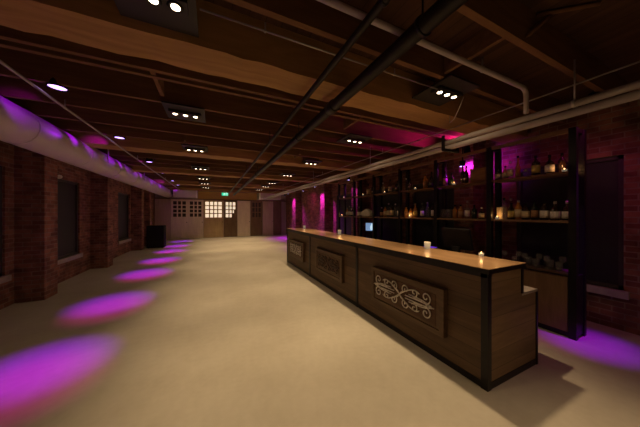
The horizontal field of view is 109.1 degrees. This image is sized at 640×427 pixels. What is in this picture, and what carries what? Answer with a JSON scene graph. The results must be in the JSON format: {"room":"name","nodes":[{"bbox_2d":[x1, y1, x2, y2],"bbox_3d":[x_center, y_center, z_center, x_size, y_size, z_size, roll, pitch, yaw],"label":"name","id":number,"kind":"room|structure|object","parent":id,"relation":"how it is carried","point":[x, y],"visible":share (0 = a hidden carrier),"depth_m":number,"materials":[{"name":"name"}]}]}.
{"room":"entertainment venue","nodes":[
{"label":"entertainment venue","id":0,"kind":"room"},
{"bbox_2d":[0,141,154,309],"bbox_3d":[-5.653,-0.075,4.831,0.670,3.250,19.550,0,0,-25],"label":"wall","id":1,"kind":"structure","parent":0,"point":[29,178],"depth_m":4.18,"materials":[{"name":"brick"}]},
{"bbox_2d":[0,166,11,283],"bbox_3d":[-4.944,0.170,3.203,0.130,1.900,1.300,0,0,-25],"label":"window","id":2,"kind":"structure","parent":1,"relation":"in","point":[6,278],"depth_m":3.71,"materials":[{"name":"glass"}]},
{"bbox_2d":[58,179,82,264],"bbox_3d":[-5.926,0.170,5.294,0.130,1.900,1.320,0,0,-25],"label":"window","id":3,"kind":"structure","parent":1,"relation":"in","point":[67,190],"depth_m":5.47,"materials":[{"name":"glass"}]},
{"bbox_2d":[118,192,130,244],"bbox_3d":[-7.563,0.170,8.784,0.130,1.900,1.330,0,0,-25],"label":"window","id":4,"kind":"structure","parent":1,"relation":"in","point":[123,199],"depth_m":8.89,"materials":[{"name":"glass"}]},
{"bbox_2d":[155,190,285,237],"bbox_3d":[-6.174,-0.075,15.274,8.000,3.250,0.200,0,0,-25],"label":"wall","id":5,"kind":"structure","parent":0,"point":[283,198],"depth_m":16.39,"materials":[{"name":"paint"}]},
{"bbox_2d":[155,199,170,238],"bbox_3d":[-9.354,0.340,13.588,0.790,2.420,0.150,0,0,-25],"label":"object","id":6,"kind":"structure","parent":5,"relation":"attached to","point":[162,206],"depth_m":13.56,"materials":[{"name":"brown wood"}]},
{"bbox_2d":[171,199,187,238],"bbox_3d":[-8.550,0.338,13.875,0.870,2.405,0.115,0,0,-25],"label":"panelled door","id":7,"kind":"structure","parent":5,"relation":"in","point":[179,207],"depth_m":13.89,"materials":[{"name":"beige wood"}]},
{"bbox_2d":[188,199,202,237],"bbox_3d":[-7.766,0.338,14.242,0.840,2.405,0.115,0,0,-25],"label":"panelled door","id":8,"kind":"structure","parent":5,"relation":"in","point":[195,207],"depth_m":14.25,"materials":[{"name":"beige wood"}]},
{"bbox_2d":[204,200,222,237],"bbox_3d":[-6.843,0.338,14.675,1.160,2.405,0.115,0,0,-25],"label":"panelled door","id":9,"kind":"structure","parent":5,"relation":"in","point":[213,209],"depth_m":14.68,"materials":[{"name":"beige wood"}]},
{"bbox_2d":[155,198,286,201],"bbox_3d":[-6.095,-0.895,15.107,7.980,0.050,0.170,0,0,-25],"label":"trim","id":10,"kind":"structure","parent":5,"relation":"attached to","point":[155,198],"depth_m":14.66,"materials":[{"name":"black metal"}]},
{"bbox_2d":[198,191,256,199],"bbox_3d":[-6.059,-1.160,15.146,3.600,0.480,0.130,0,0,-25],"label":"trim","id":11,"kind":"structure","parent":5,"relation":"attached to","point":[201,194],"depth_m":15.06,"materials":[{"name":"brown wood"}]},
{"bbox_2d":[224,200,236,236],"bbox_3d":[-5.924,0.338,15.107,0.790,2.405,0.115,0,0,-25],"label":"panelled door","id":12,"kind":"structure","parent":5,"relation":"in","point":[230,206],"depth_m":15.12,"materials":[{"name":"beige wood"}]},
{"bbox_2d":[237,201,249,235],"bbox_3d":[-5.159,0.338,15.466,0.820,2.405,0.115,0,0,-25],"label":"panelled door","id":13,"kind":"structure","parent":5,"relation":"in","point":[243,207],"depth_m":15.47,"materials":[{"name":"beige wood"}]},
{"bbox_2d":[251,201,261,235],"bbox_3d":[-4.399,0.338,15.823,0.780,2.405,0.115,0,0,-25],"label":"panelled door","id":14,"kind":"structure","parent":5,"relation":"in","point":[256,206],"depth_m":15.84,"materials":[{"name":"brown wood"}]},
{"bbox_2d":[263,201,272,234],"bbox_3d":[-3.675,0.338,16.163,0.740,2.405,0.115,0,0,-25],"label":"panelled door","id":15,"kind":"structure","parent":5,"relation":"in","point":[267,205],"depth_m":16.18,"materials":[{"name":"wood"}]},
{"bbox_2d":[273,201,280,234],"bbox_3d":[-3.099,0.340,16.524,0.570,2.420,0.150,0,0,-25],"label":"trim","id":16,"kind":"structure","parent":5,"relation":"attached to","point":[276,204],"depth_m":16.43,"materials":[{"name":"brown wood"}]},
{"bbox_2d":[0,0,639,193],"bbox_3d":[-2.042,-1.556,6.470,8.600,0.488,19.850,0,0,-25],"label":"ceiling","id":17,"kind":"structure","parent":0,"point":[117,70],"depth_m":2.45,"materials":[{"name":"brown wood"}]},
{"bbox_2d":[46,77,68,91],"bbox_3d":[-2.890,-1.540,2.510,0.201,0.321,0.167,0,0,14],"label":"recessed light","id":18,"kind":"object","parent":17,"relation":"in","point":[52,83],"visible":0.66,"depth_m":2.48,"materials":[{"name":"white"}]},
{"bbox_2d":[0,95,172,197],"bbox_3d":[-4.977,-1.313,4.955,0.520,0.774,19.000,0,0,-25],"label":"duct","id":19,"kind":"object","parent":17,"relation":"hanging from","point":[19,127],"visible":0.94,"depth_m":3.63,"materials":[{"name":"silver metal"}]},
{"bbox_2d":[0,60,180,190],"bbox_3d":[-4.179,-1.352,4.998,0.033,0.116,17.600,0,0,-25],"label":"conduit","id":20,"kind":"object","parent":17,"relation":"hanging from","point":[1,61],"visible":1,"depth_m":2.79,"materials":[{"name":"grey metal"}]},
{"bbox_2d":[113,135,124,139],"bbox_3d":[-3.672,-1.540,4.176,0.201,0.321,0.167,0,0,14],"label":"recessed light","id":21,"kind":"object","parent":17,"relation":"in","point":[116,137],"visible":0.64,"depth_m":4.15,"materials":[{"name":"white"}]},
{"bbox_2d":[144,158,154,162],"bbox_3d":[-4.590,-1.540,6.131,0.201,0.321,0.167,0,0,14],"label":"recessed light","id":22,"kind":"object","parent":17,"relation":"in","point":[149,160],"visible":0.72,"depth_m":6.08,"materials":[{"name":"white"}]},
{"bbox_2d":[114,0,198,37],"bbox_3d":[-1.060,-1.515,1.458,0.480,0.370,0.500,0,0,-25],"label":"ceiling spotlight","id":23,"kind":"object","parent":17,"relation":"hanging from","point":[180,16],"visible":1,"depth_m":1.56,"materials":[{"name":"grey metal"}]},
{"bbox_2d":[161,101,205,122],"bbox_3d":[-1.850,-1.515,3.142,0.480,0.370,0.500,0,0,-25],"label":"ceiling spotlight","id":24,"kind":"object","parent":17,"relation":"hanging from","point":[173,110],"visible":0.98,"depth_m":3.06,"materials":[{"name":"grey metal"}]},
{"bbox_2d":[173,190,197,197],"bbox_3d":[-7.958,-1.305,13.547,1.227,0.790,1.010,0,0,-25],"label":"air duct","id":25,"kind":"object","parent":17,"relation":"hanging from","point":[176,193],"visible":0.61,"depth_m":13.19,"materials":[{"name":"grey metal"}]},
{"bbox_2d":[181,144,207,151],"bbox_3d":[-2.666,-1.515,4.880,0.480,0.370,0.500,0,0,-25],"label":"ceiling spotlight","id":26,"kind":"object","parent":17,"relation":"hanging from","point":[184,146],"visible":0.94,"depth_m":4.75,"materials":[{"name":"grey metal"}]},
{"bbox_2d":[191,165,209,169],"bbox_3d":[-3.613,-1.515,6.899,0.480,0.370,0.500,0,0,-25],"label":"ceiling spotlight","id":27,"kind":"object","parent":17,"relation":"hanging from","point":[192,166],"visible":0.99,"depth_m":6.80,"materials":[{"name":"grey metal"}]},
{"bbox_2d":[196,176,209,178],"bbox_3d":[-4.527,-1.515,8.845,0.480,0.370,0.500,0,0,-25],"label":"ceiling spotlight","id":28,"kind":"object","parent":17,"relation":"hanging from","point":[197,177],"visible":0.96,"depth_m":8.71,"materials":[{"name":"grey metal"}]},
{"bbox_2d":[257,193,280,199],"bbox_3d":[-3.498,-1.305,15.641,1.467,0.790,1.010,0,0,-25],"label":"air duct","id":29,"kind":"object","parent":17,"relation":"hanging from","point":[260,196],"visible":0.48,"depth_m":15.27,"materials":[{"name":"grey metal"}]},
{"bbox_2d":[279,173,294,175],"bbox_3d":[-1.163,-1.515,8.104,0.480,0.370,0.500,0,0,-25],"label":"ceiling spotlight","id":30,"kind":"object","parent":17,"relation":"hanging from","point":[281,174],"visible":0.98,"depth_m":8.02,"materials":[{"name":"grey metal"}]},
{"bbox_2d":[228,0,389,193],"bbox_3d":[-1.901,-1.295,6.122,0.061,0.231,17.700,0,0,-25],"label":"pipe","id":31,"kind":"object","parent":17,"relation":"hanging from","point":[380,5],"visible":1,"depth_m":1.80,"materials":[{"name":"black metal"}]},
{"bbox_2d":[302,159,322,164],"bbox_3d":[-0.254,-1.515,6.166,0.480,0.370,0.500,0,0,-25],"label":"ceiling spotlight","id":32,"kind":"object","parent":17,"relation":"hanging from","point":[306,161],"visible":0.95,"depth_m":6.03,"materials":[{"name":"grey metal"}]},
{"bbox_2d":[233,0,467,195],"bbox_3d":[-1.621,-1.257,6.254,0.132,0.306,17.700,0,0,-25],"label":"pipe","id":33,"kind":"object","parent":17,"relation":"hanging from","point":[440,10],"visible":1,"depth_m":1.71,"materials":[{"name":"black metal"}]},
{"bbox_2d":[336,133,372,144],"bbox_3d":[0.634,-1.515,4.274,0.480,0.370,0.500,0,0,-25],"label":"ceiling spotlight","id":34,"kind":"object","parent":17,"relation":"hanging from","point":[353,139],"visible":0.99,"depth_m":4.18,"materials":[{"name":"grey metal"}]},
{"bbox_2d":[316,0,528,113],"bbox_3d":[0.597,-1.227,1.650,3.482,0.366,0.044,0,0,-25],"label":"drain pipe","id":35,"kind":"object","parent":17,"relation":"hanging from","point":[336,4],"visible":1,"depth_m":1.79,"materials":[{"name":"grey metal"}]},
{"bbox_2d":[412,74,480,105],"bbox_3d":[1.420,-1.515,2.600,0.480,0.370,0.500,0,0,-25],"label":"ceiling spotlight","id":36,"kind":"object","parent":17,"relation":"hanging from","point":[451,87],"visible":0.99,"depth_m":2.53,"materials":[{"name":"grey metal"}]},
{"bbox_2d":[200,8,436,89],"bbox_3d":[0.237,-1.376,1.989,2.280,0.068,0.024,0,0,-25],"label":"conduit","id":37,"kind":"object","parent":36,"relation":"attached to","point":[264,30],"visible":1,"depth_m":1.77,"materials":[{"name":"grey metal"}]},
{"bbox_2d":[263,90,639,199],"bbox_3d":[0.057,-1.137,6.986,0.320,0.545,17.600,0,0,-25],"label":"pipe","id":38,"kind":"object","parent":17,"relation":"hanging from","point":[635,95],"depth_m":2.53,"materials":[{"name":"grey metal"}]},
{"bbox_2d":[263,59,639,198],"bbox_3d":[0.039,-1.189,6.978,0.074,0.443,17.600,0,0,-25],"label":"pipe","id":39,"kind":"object","parent":17,"relation":"hanging from","point":[575,103],"visible":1,"depth_m":2.42,"materials":[{"name":"grey metal"}]},
{"bbox_2d":[269,61,639,193],"bbox_3d":[0.338,-1.355,7.118,0.021,0.111,17.600,0,0,-25],"label":"conduit","id":40,"kind":"object","parent":17,"relation":"hanging from","point":[637,61],"visible":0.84,"depth_m":2.80,"materials":[{"name":"grey metal"}]},
{"bbox_2d":[449,97,463,122],"bbox_3d":[1.721,-1.295,2.903,0.037,0.180,0.425,0,0,10],"label":"power cable","id":41,"kind":"object","parent":17,"relation":"hanging from","point":[463,97],"visible":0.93,"depth_m":2.86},
{"bbox_2d":[459,140,465,166],"bbox_3d":[2.737,-1.302,4.383,0.100,0.795,0.110,0,0,-25],"label":"uplight","id":42,"kind":"object","parent":17,"relation":"hanging from","point":[462,162],"visible":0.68,"depth_m":4.37,"materials":[{"name":"black metal"}]},
{"bbox_2d":[459,161,465,166],"bbox_3d":[2.737,-0.960,4.383,0.100,0.110,0.110,0,0,-25],"label":"lamp","id":43,"kind":"object","parent":42,"relation":"attached to","point":[461,163],"depth_m":4.35,"materials":[{"name":"black"}]},
{"bbox_2d":[586,90,601,104],"bbox_3d":[3.193,-1.484,2.658,0.130,0.432,0.128,0,0,-25],"label":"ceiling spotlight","id":44,"kind":"object","parent":17,"relation":"hanging from","point":[593,91],"visible":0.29,"depth_m":2.63,"materials":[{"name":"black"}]},
{"bbox_2d":[0,234,639,426],"bbox_3d":[-2.042,1.600,6.470,8.600,0.100,19.850,0,0,-25],"label":"floor","id":45,"kind":"structure","parent":0,"point":[214,331],"depth_m":2.42,"materials":[{"name":"concrete"}]},
{"bbox_2d":[146,225,165,247],"bbox_3d":[-7.479,1.050,10.429,0.640,1.000,0.602,0,0,-25],"label":"loudspeaker","id":46,"kind":"object","parent":45,"relation":"on","point":[155,234],"visible":1,"depth_m":10.18,"materials":[{"name":"black metal"}]},
{"bbox_2d":[147,227,162,246],"bbox_3d":[-7.354,1.040,10.163,0.560,0.900,0.014,0,0,-25],"label":"grille","id":47,"kind":"object","parent":46,"relation":"attached to","point":[154,234],"depth_m":10.16,"materials":[{"name":"black metal"}]},
{"bbox_2d":[286,228,537,391],"bbox_3d":[0.572,1.015,4.838,0.954,1.070,5.966,0,0,-25],"label":"bar counter","id":48,"kind":"object","parent":45,"relation":"on","point":[476,315],"depth_m":2.41,"materials":[{"name":"brown wood"}]},
{"bbox_2d":[424,242,430,248],"bbox_3d":[1.450,0.431,3.078,0.084,0.095,0.084,0,0,-25],"label":"votive candle","id":49,"kind":"object","parent":48,"relation":"on","point":[427,245],"visible":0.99,"depth_m":3.05,"materials":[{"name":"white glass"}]},
{"bbox_2d":[338,126,586,340],"bbox_3d":[2.002,0.245,5.479,0.320,2.610,5.850,0,0,-25],"label":"shelving unit","id":50,"kind":"object","parent":45,"relation":"on","point":[576,272],"visible":0.74,"depth_m":3.27,"materials":[{"name":"black metal"}]},
{"bbox_2d":[360,209,371,216],"bbox_3d":[1.400,-0.026,6.773,0.209,0.231,0.554,0,0,-25],"label":"folded cloth","id":51,"kind":"object","parent":50,"relation":"on","point":[367,213],"visible":0.88,"depth_m":6.66,"materials":[{"name":"fabric"}]},
{"bbox_2d":[365,222,371,237],"bbox_3d":[1.440,0.497,6.482,0.216,0.484,0.230,0,0,-25],"label":"computer monitor","id":52,"kind":"object","parent":50,"relation":"on","point":[368,225],"visible":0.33,"depth_m":6.49,"materials":[{"name":"blue"}]},
{"bbox_2d":[390,204,393,216],"bbox_3d":[1.835,-0.076,5.810,0.092,0.330,0.092,0,0,-25],"label":"bottle","id":53,"kind":"object","parent":50,"relation":"on","point":[391,208],"visible":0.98,"depth_m":5.77,"materials":[{"name":"brown glass"}]},
{"bbox_2d":[404,206,407,216],"bbox_3d":[2.035,-0.046,5.385,0.092,0.270,0.092,0,0,-25],"label":"bottle","id":54,"kind":"object","parent":50,"relation":"on","point":[406,209],"visible":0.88,"depth_m":5.35,"materials":[{"name":"orange glass"}]},
{"bbox_2d":[408,179,411,189],"bbox_3d":[2.082,-0.661,5.285,0.080,0.260,0.080,0,0,-25],"label":"bottle","id":55,"kind":"object","parent":50,"relation":"on","point":[409,183],"visible":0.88,"depth_m":5.26,"materials":[{"name":"brown glass"}]},
{"bbox_2d":[408,207,412,216],"bbox_3d":[2.109,-0.031,5.298,0.098,0.240,0.098,0,0,-25],"label":"bottle","id":56,"kind":"object","parent":50,"relation":"on","point":[410,213],"visible":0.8,"depth_m":5.26,"materials":[{"name":"orange glass"}]},
{"bbox_2d":[413,203,416,216],"bbox_3d":[2.150,-0.071,5.140,0.086,0.320,0.086,0,0,-25],"label":"bottle","id":57,"kind":"object","parent":50,"relation":"on","point":[415,208],"visible":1,"depth_m":5.11,"materials":[{"name":"orange glass"}]},
{"bbox_2d":[423,174,427,187],"bbox_3d":[2.265,-0.686,4.896,0.092,0.310,0.092,0,0,-25],"label":"bottle","id":58,"kind":"object","parent":50,"relation":"on","point":[425,180],"visible":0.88,"depth_m":4.86,"materials":[{"name":"orange glass"}]},
{"bbox_2d":[429,172,433,187],"bbox_3d":[2.328,-0.701,4.760,0.080,0.340,0.080,0,0,-25],"label":"bottle","id":59,"kind":"object","parent":50,"relation":"on","point":[431,180],"visible":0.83,"depth_m":4.73,"materials":[{"name":"brown glass"}]},
{"bbox_2d":[431,203,433,217],"bbox_3d":[2.345,-0.061,4.724,0.082,0.300,0.082,0,0,-25],"label":"bottle","id":60,"kind":"object","parent":50,"relation":"on","point":[432,208],"visible":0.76,"depth_m":4.70,"materials":[{"name":"brown glass"}]},
{"bbox_2d":[443,171,447,185],"bbox_3d":[2.460,-0.681,4.479,0.082,0.300,0.082,0,0,-25],"label":"bottle","id":61,"kind":"object","parent":50,"relation":"on","point":[445,178],"visible":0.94,"depth_m":4.45,"materials":[{"name":"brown glass"}]},
{"bbox_2d":[449,173,453,184],"bbox_3d":[2.515,-0.651,4.362,0.090,0.240,0.090,0,0,-25],"label":"bottle","id":62,"kind":"object","parent":50,"relation":"on","point":[451,179],"visible":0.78,"depth_m":4.33,"materials":[{"name":"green glass"}]},
{"bbox_2d":[453,205,456,217],"bbox_3d":[2.545,-0.036,4.298,0.080,0.250,0.080,0,0,-25],"label":"bottle","id":63,"kind":"object","parent":50,"relation":"on","point":[454,209],"visible":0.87,"depth_m":4.27,"materials":[{"name":"orange glass"}]},
{"bbox_2d":[458,205,462,217],"bbox_3d":[2.592,-0.036,4.199,0.086,0.250,0.086,0,0,-25],"label":"bottle","id":64,"kind":"object","parent":50,"relation":"on","point":[460,210],"visible":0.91,"depth_m":4.17,"materials":[{"name":"orange glass"}]},
{"bbox_2d":[460,165,463,183],"bbox_3d":[2.646,-0.711,4.224,0.080,0.360,0.080,0,0,-25],"label":"bottle","id":65,"kind":"object","parent":50,"relation":"on","point":[462,171],"visible":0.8,"depth_m":4.21,"materials":[{"name":"brown glass"}]},
{"bbox_2d":[464,166,468,182],"bbox_3d":[2.634,-0.696,4.108,0.072,0.330,0.072,0,0,-25],"label":"bottle","id":66,"kind":"object","parent":50,"relation":"on","point":[466,175],"visible":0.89,"depth_m":4.08,"materials":[{"name":"brown glass"}]},
{"bbox_2d":[462,145,472,155],"bbox_3d":[2.683,-1.147,4.170,0.200,0.174,0.137,0,0,-25],"label":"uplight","id":67,"kind":"object","parent":50,"relation":"on","point":[466,149],"visible":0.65,"depth_m":4.14,"materials":[{"name":"black metal"}]},
{"bbox_2d":[463,145,470,152],"bbox_3d":[2.692,-1.155,4.174,0.108,0.159,0.140,0,0,9],"label":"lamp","id":68,"kind":"object","parent":67,"relation":"on","point":[466,149],"depth_m":4.14,"materials":[{"name":"black metal"}]},
{"bbox_2d":[465,201,469,215],"bbox_3d":[2.643,-0.071,4.090,0.082,0.320,0.082,0,0,-25],"label":"bottle","id":69,"kind":"object","parent":50,"relation":"on","point":[467,212],"visible":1,"depth_m":4.05,"materials":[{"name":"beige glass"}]},
{"bbox_2d":[472,205,476,218],"bbox_3d":[2.694,-0.031,3.982,0.080,0.240,0.080,0,0,-25],"label":"bottle","id":70,"kind":"object","parent":50,"relation":"on","point":[474,210],"visible":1,"depth_m":3.95,"materials":[{"name":"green glass"}]},
{"bbox_2d":[470,167,485,182],"bbox_3d":[2.761,-0.653,3.920,0.180,0.244,0.260,0,0,-25],"label":"wooden box","id":71,"kind":"object","parent":50,"relation":"on","point":[477,174],"visible":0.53,"depth_m":3.87,"materials":[{"name":"brown wood"}]},
{"bbox_2d":[479,207,484,218],"bbox_3d":[2.745,-0.011,3.873,0.086,0.200,0.086,0,0,-25],"label":"bottle","id":72,"kind":"object","parent":50,"relation":"on","point":[481,213],"visible":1,"depth_m":3.84,"materials":[{"name":"brown glass"}]},
{"bbox_2d":[495,167,500,179],"bbox_3d":[2.830,-0.631,3.620,0.074,0.200,0.074,0,0,-25],"label":"bottle","id":73,"kind":"object","parent":50,"relation":"on","point":[498,173],"visible":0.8,"depth_m":3.60,"materials":[{"name":"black glass"}]},
{"bbox_2d":[497,207,506,218],"bbox_3d":[2.920,-0.005,3.664,0.120,0.189,0.083,0,0,-25],"label":"carton","id":74,"kind":"object","parent":50,"relation":"on","point":[501,211],"visible":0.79,"depth_m":3.63,"materials":[{"name":"beige paper"}]},
{"bbox_2d":[502,166,508,178],"bbox_3d":[2.891,-0.636,3.561,0.082,0.210,0.082,0,0,-25],"label":"bottle","id":75,"kind":"object","parent":50,"relation":"on","point":[504,173],"visible":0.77,"depth_m":3.54,"materials":[{"name":"orange"}]},
{"bbox_2d":[507,161,513,176],"bbox_3d":[2.898,-0.666,3.475,0.082,0.270,0.082,0,0,-25],"label":"bottle","id":76,"kind":"object","parent":50,"relation":"on","point":[510,172],"visible":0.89,"depth_m":3.45,"materials":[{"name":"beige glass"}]},
{"bbox_2d":[508,203,514,218],"bbox_3d":[2.911,-0.036,3.471,0.082,0.250,0.082,0,0,-25],"label":"bottle","id":77,"kind":"object","parent":50,"relation":"on","point":[511,211],"visible":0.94,"depth_m":3.45,"materials":[{"name":"brown glass"}]},
{"bbox_2d":[515,156,520,176],"bbox_3d":[2.961,-0.696,3.411,0.060,0.330,0.060,0,0,-25],"label":"bottle","id":78,"kind":"object","parent":50,"relation":"on","point":[517,169],"visible":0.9,"depth_m":3.39,"materials":[{"name":"orange glass"}]},
{"bbox_2d":[515,200,521,219],"bbox_3d":[2.963,-0.056,3.407,0.086,0.290,0.086,0,0,-25],"label":"bottle","id":79,"kind":"object","parent":50,"relation":"on","point":[518,207],"visible":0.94,"depth_m":3.38,"materials":[{"name":"orange glass"}]},
{"bbox_2d":[521,203,529,219],"bbox_3d":[2.986,-0.031,3.312,0.090,0.240,0.090,0,0,-25],"label":"bottle","id":80,"kind":"object","parent":50,"relation":"on","point":[525,212],"visible":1,"depth_m":3.29,"materials":[{"name":"brown glass"}]},
{"bbox_2d":[531,201,538,219],"bbox_3d":[3.044,-0.041,3.235,0.082,0.260,0.082,0,0,-25],"label":"bottle","id":81,"kind":"object","parent":50,"relation":"on","point":[534,209],"visible":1,"depth_m":3.21,"materials":[{"name":"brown glass"}]},
{"bbox_2d":[531,155,540,174],"bbox_3d":[3.050,-0.673,3.221,0.096,0.285,0.096,0,0,-25],"label":"bottle","id":82,"kind":"object","parent":50,"relation":"on","point":[536,165],"visible":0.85,"depth_m":3.19,"materials":[{"name":"brown glass"}]},
{"bbox_2d":[540,202,548,219],"bbox_3d":[3.082,-0.036,3.131,0.096,0.250,0.096,0,0,-25],"label":"bottle","id":83,"kind":"object","parent":50,"relation":"on","point":[544,210],"visible":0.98,"depth_m":3.10,"materials":[{"name":"brown glass"}]},
{"bbox_2d":[545,155,554,173],"bbox_3d":[3.097,-0.661,3.075,0.098,0.260,0.098,0,0,-25],"label":"bottle","id":84,"kind":"object","parent":50,"relation":"on","point":[549,165],"visible":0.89,"depth_m":3.05,"materials":[{"name":"brown glass"}]},
{"bbox_2d":[550,201,559,219],"bbox_3d":[3.113,-0.036,3.018,0.096,0.250,0.096,0,0,-25],"label":"bottle","id":85,"kind":"object","parent":50,"relation":"on","point":[555,211],"visible":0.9,"depth_m":3.00,"materials":[{"name":"brown glass"}]},
{"bbox_2d":[558,153,565,171],"bbox_3d":[3.202,-0.666,3.016,0.076,0.270,0.076,0,0,-25],"label":"bottle","id":86,"kind":"object","parent":50,"relation":"on","point":[562,161],"visible":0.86,"depth_m":3.00,"materials":[{"name":"brown glass"}]},
{"bbox_2d":[561,201,567,220],"bbox_3d":[3.175,-0.036,2.932,0.096,0.250,0.096,0,0,-25],"label":"bottle","id":87,"kind":"object","parent":50,"relation":"on","point":[564,214],"visible":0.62,"depth_m":2.92,"materials":[{"name":"brown glass"}]},
{"bbox_2d":[524,268,567,336],"bbox_3d":[3.013,1.161,3.281,0.227,0.779,0.866,0,0,-25],"label":"base cabinet","id":88,"kind":"object","parent":45,"relation":"on","point":[552,288],"visible":0.45,"depth_m":2.98,"materials":[{"name":"brown wood"}]},
{"bbox_2d":[286,80,639,335],"bbox_3d":[1.526,-0.075,8.200,0.670,3.250,19.550,0,0,-25],"label":"wall","id":89,"kind":"structure","parent":0,"point":[614,130],"depth_m":4.09,"materials":[{"name":"brick"}]},
{"bbox_2d":[337,194,350,234],"bbox_3d":[1.029,0.170,9.376,0.130,1.900,1.500,0,0,-25],"label":"window","id":90,"kind":"structure","parent":89,"relation":"in","point":[348,201],"depth_m":9.57,"materials":[{"name":"glass"}]},
{"bbox_2d":[376,188,397,241],"bbox_3d":[2.091,0.170,7.112,0.130,1.900,1.300,0,0,-25],"label":"window","id":91,"kind":"structure","parent":89,"relation":"in","point":[390,225],"depth_m":7.12,"materials":[{"name":"glass"}]},
{"bbox_2d":[413,180,453,250],"bbox_3d":[2.771,0.170,5.664,0.130,1.900,1.300,0,0,-25],"label":"window","id":92,"kind":"structure","parent":89,"relation":"in","point":[423,229],"depth_m":5.82,"materials":[{"name":"glass"}]},
{"bbox_2d":[517,155,629,299],"bbox_3d":[3.765,0.170,3.546,0.130,1.900,1.280,0,0,-25],"label":"window","id":93,"kind":"structure","parent":89,"relation":"in","point":[541,243],"depth_m":3.28,"materials":[{"name":"glass"}]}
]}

